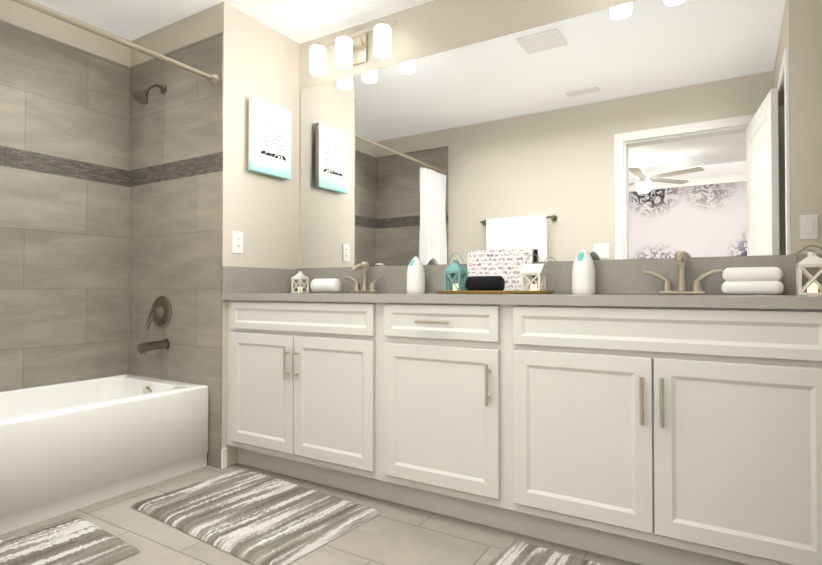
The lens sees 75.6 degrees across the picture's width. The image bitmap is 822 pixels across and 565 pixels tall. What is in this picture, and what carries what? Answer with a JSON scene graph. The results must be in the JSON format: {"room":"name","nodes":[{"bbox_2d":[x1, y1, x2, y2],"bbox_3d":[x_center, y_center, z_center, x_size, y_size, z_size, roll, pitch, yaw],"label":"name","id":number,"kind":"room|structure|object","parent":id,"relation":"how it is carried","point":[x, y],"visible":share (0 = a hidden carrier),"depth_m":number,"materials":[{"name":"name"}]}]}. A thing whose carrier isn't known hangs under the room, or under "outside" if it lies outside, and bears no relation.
{"room":"bathroom","nodes":[
{"label":"bathroom","id":0,"kind":"room"},
{"bbox_2d":[0,0,130,298],"bbox_3d":[-2.003,-0.252,2.786,0.122,2.418,2.120,0,-1,32],"label":"wall","id":1,"kind":"structure","parent":0,"point":[22,16],"depth_m":2.88,"materials":[{"name":"beige paint"}]},
{"bbox_2d":[0,20,129,390],"bbox_3d":[-2.065,-0.174,2.560,0.008,2.255,1.431,0,-1,32],"label":"wall tile","id":2,"kind":"structure","parent":1,"relation":"attached to","point":[64,184],"depth_m":2.85,"materials":[{"name":"grey tile"}]},
{"bbox_2d":[131,2,299,465],"bbox_3d":[-1.185,-0.247,3.199,0.841,2.418,0.560,0,-1,32],"label":"wall","id":3,"kind":"structure","parent":0,"point":[260,210],"depth_m":2.92,"materials":[{"name":"beige paint"}]},
{"bbox_2d":[128,32,223,468],"bbox_3d":[-1.330,-0.169,2.954,0.832,2.255,0.008,0,-1,32],"label":"wall tiles","id":4,"kind":"structure","parent":3,"relation":"attached to","point":[176,201],"depth_m":2.91,"materials":[{"name":"grey tile"}]},
{"bbox_2d":[11,0,218,84],"bbox_3d":[-1.396,-1.072,2.166,0.056,0.056,1.422,0,-1,32],"label":"curtain rod","id":5,"kind":"object","parent":4,"relation":"attached to","point":[213,78],"visible":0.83,"depth_m":2.31,"materials":[{"name":"silver metal"}]},
{"bbox_2d":[133,83,166,104],"bbox_3d":[-1.449,-1.054,2.932,0.086,0.154,0.173,0,-1,32],"label":"shower head","id":6,"kind":"object","parent":4,"relation":"attached to","point":[141,97],"visible":1,"depth_m":2.90},
{"bbox_2d":[137,339,169,354],"bbox_3d":[-1.411,0.351,2.898,0.060,0.075,0.158,0,-1,32],"label":"spout","id":7,"kind":"object","parent":4,"relation":"attached to","point":[143,348],"visible":1,"depth_m":2.88,"materials":[{"name":"silver metal"}]},
{"bbox_2d":[146,296,171,329],"bbox_3d":[-1.423,0.172,2.957,0.176,0.192,0.074,0,-1,32],"label":"shower valve","id":8,"kind":"object","parent":4,"relation":"attached to","point":[160,315],"visible":1,"depth_m":2.95,"materials":[{"name":"silver metal"}]},
{"bbox_2d":[232,231,242,253],"bbox_3d":[-0.920,-0.213,2.817,0.008,0.118,0.072,0,-1,32],"label":"outlet","id":9,"kind":"object","parent":3,"relation":"attached to","point":[237,242],"visible":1,"depth_m":2.81,"materials":[{"name":"white plastic"}]},
{"bbox_2d":[222,266,297,293],"bbox_3d":[-0.823,-0.011,2.957,0.020,0.140,0.543,0,-1,32],"label":"backsplash","id":10,"kind":"structure","parent":3,"relation":"attached to","point":[235,280],"depth_m":2.89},
{"bbox_2d":[248,96,290,179],"bbox_3d":[-0.786,-0.801,2.970,0.028,0.400,0.295,0,-1,32],"label":"picture","id":11,"kind":"object","parent":3,"relation":"attached to","point":[269,139],"visible":1,"depth_m":2.94},
{"bbox_2d":[298,254,821,293],"bbox_3d":[0.428,-0.019,2.520,2.611,0.144,0.020,0,-1,32],"label":"backsplash","id":12,"kind":"structure","parent":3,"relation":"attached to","point":[612,276],"depth_m":2.23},
{"bbox_2d":[32,0,432,43],"bbox_3d":[-0.079,-1.516,1.693,4.563,0.080,2.240,0,-1,32],"label":"ceiling","id":13,"kind":"structure","parent":0,"point":[300,21],"depth_m":2.87,"materials":[{"name":"white paint"}]},
{"bbox_2d":[0,463,640,564],"bbox_3d":[-0.064,0.972,1.685,4.563,0.060,2.180,0,-1,32],"label":"floor","id":14,"kind":"structure","parent":0,"point":[392,533],"depth_m":1.97,"materials":[{"name":"tile"}]},
{"bbox_2d":[0,515,140,564],"bbox_3d":[-1.349,0.928,1.700,0.484,0.024,0.724,-1,-1,36],"label":"area rug","id":15,"kind":"object","parent":14,"relation":"on","point":[77,540],"visible":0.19,"depth_m":1.85,"materials":[{"name":"grey fabric"}]},
{"bbox_2d":[0,374,208,534],"bbox_3d":[-1.740,0.741,2.353,0.745,0.420,1.420,0,-1,32],"label":"bathtub","id":16,"kind":"object","parent":14,"relation":"on","point":[65,447],"visible":0.88,"depth_m":2.35,"materials":[{"name":"white ceramic"}]},
{"bbox_2d":[131,468,379,564],"bbox_3d":[-0.652,0.934,2.205,0.904,0.024,0.569,-1,-1,36],"label":"area rug","id":17,"kind":"object","parent":14,"relation":"on","point":[253,517],"visible":1,"depth_m":2.11,"materials":[{"name":"grey fabric"}]},
{"bbox_2d":[222,298,821,564],"bbox_3d":[0.279,0.517,2.269,2.611,0.864,0.586,0,-1,32],"label":"bathroom vanity","id":18,"kind":"object","parent":14,"relation":"on","point":[626,411],"depth_m":1.84,"materials":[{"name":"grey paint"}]},
{"bbox_2d":[222,294,821,305],"bbox_3d":[0.286,0.067,2.287,2.611,0.036,0.563,0,-1,32],"label":"countertop","id":19,"kind":"structure","parent":18,"relation":"on","point":[811,300],"depth_m":1.84,"materials":[{"name":"grey stone"}]},
{"bbox_2d":[291,268,308,292],"bbox_3d":[-0.643,-0.013,3.074,0.074,0.145,0.074,0,-1,32],"label":"lantern","id":20,"kind":"object","parent":19,"relation":"on","point":[300,276],"visible":1,"depth_m":3.06,"materials":[{"name":"white"}]},
{"bbox_2d":[310,278,341,292],"bbox_3d":[-0.475,0.018,2.965,0.180,0.080,0.080,0,-1,32],"label":"roll","id":21,"kind":"object","parent":19,"relation":"on","point":[331,285],"visible":1,"depth_m":2.93,"materials":[{"name":"white fabric"}]},
{"bbox_2d":[343,262,384,292],"bbox_3d":[-0.272,-0.028,2.828,0.276,0.169,0.135,0,-1,32],"label":"faucet","id":22,"kind":"object","parent":19,"relation":"on","point":[363,266],"visible":1,"depth_m":2.85,"materials":[{"name":"silver metal"}]},
{"bbox_2d":[406,257,424,292],"bbox_3d":[0.025,-0.038,2.671,0.096,0.185,0.096,0,-1,32],"label":"toiletry bottle","id":23,"kind":"object","parent":19,"relation":"on","point":[415,283],"visible":1,"depth_m":2.63,"materials":[{"name":"white plastic"}]},
{"bbox_2d":[436,291,553,293],"bbox_3d":[0.366,0.044,2.413,0.570,0.014,0.205,0,-1,32],"label":"tray","id":24,"kind":"object","parent":19,"relation":"on","point":[494,292],"visible":0.94,"depth_m":2.30,"materials":[{"name":"brown wood"}]},
{"bbox_2d":[444,253,467,290],"bbox_3d":[0.213,-0.048,2.509,0.087,0.187,0.087,0,-1,32],"label":"lantern","id":25,"kind":"object","parent":24,"relation":"on","point":[454,267],"visible":0.98,"depth_m":2.49,"materials":[{"name":"teal"}]},
{"bbox_2d":[466,276,504,290],"bbox_3d":[0.330,0.007,2.360,0.165,0.072,0.072,0,-1,32],"label":"roll","id":26,"kind":"object","parent":24,"relation":"on","point":[485,283],"visible":0.9,"depth_m":2.33,"materials":[{"name":"black fabric"}]},
{"bbox_2d":[467,248,533,290],"bbox_3d":[0.411,-0.055,2.485,0.325,0.200,0.048,0,-1,32],"label":"sign board","id":27,"kind":"object","parent":24,"relation":"on","point":[506,264],"visible":0.54,"depth_m":2.47,"materials":[{"name":"white wood"}]},
{"bbox_2d":[520,254,547,290],"bbox_3d":[0.537,-0.041,2.321,0.095,0.168,0.095,0,-1,32],"label":"lantern","id":28,"kind":"object","parent":24,"relation":"on","point":[537,270],"visible":1,"depth_m":2.30,"materials":[{"name":"white"}]},
{"bbox_2d":[572,249,595,293],"bbox_3d":[0.730,-0.046,2.238,0.096,0.190,0.096,0,-1,32],"label":"toiletry bottle","id":29,"kind":"object","parent":19,"relation":"on","point":[583,276],"visible":1,"depth_m":2.20,"materials":[{"name":"white plastic"}]},
{"bbox_2d":[643,251,722,294],"bbox_3d":[1.032,-0.039,2.027,0.276,0.169,0.135,0,-1,32],"label":"faucet","id":30,"kind":"object","parent":19,"relation":"on","point":[681,258],"visible":1,"depth_m":2.05,"materials":[{"name":"silver metal"}]},
{"bbox_2d":[721,267,783,294],"bbox_3d":[1.229,-0.005,1.914,0.185,0.098,0.140,0,-1,32],"label":"folded towel","id":31,"kind":"object","parent":19,"relation":"on","point":[752,281],"visible":1,"depth_m":1.86,"materials":[{"name":"white fabric"}]},
{"bbox_2d":[796,245,821,294],"bbox_3d":[1.386,-0.043,1.830,0.090,0.172,0.090,0,-1,32],"label":"lantern","id":32,"kind":"object","parent":19,"relation":"on","point":[812,285],"visible":0.98,"depth_m":1.81,"materials":[{"name":"white"}]},
{"bbox_2d":[488,540,601,564],"bbox_3d":[0.588,0.924,1.444,0.904,0.024,0.569,-1,-1,34],"label":"area rug","id":33,"kind":"object","parent":14,"relation":"on","point":[514,552],"visible":1,"depth_m":1.77,"materials":[{"name":"grey fabric"}]},
{"bbox_2d":[310,20,395,76],"bbox_3d":[-0.316,-1.297,2.907,0.560,0.240,0.170,0,-1,32],"label":"sconce","id":34,"kind":"object","parent":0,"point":[351,49],"visible":1,"depth_m":2.88,"materials":[{"name":"white glass"}]},
{"bbox_2d":[299,0,821,294],"bbox_3d":[0.109,-0.252,2.800,3.708,2.418,0.126,0,-1,32],"label":"mirror glass","id":35,"kind":"object","parent":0,"point":[646,129],"depth_m":2.37,"materials":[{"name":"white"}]},
{"bbox_3d":[-1.468,-0.273,1.284,2.360,2.418,0.120,0,-1,32],"label":"wall","id":36,"kind":"structure","parent":0,"visible":0},
{"bbox_2d":[221,448,226,468],"bbox_3d":[-0.282,0.889,1.470,2.488,0.100,1.463,0,-1,32],"label":"baseboard","id":37,"kind":"structure","parent":36,"relation":"attached to","point":[223,458],"depth_m":2.72,"materials":[{"name":"white wood"}]}
]}

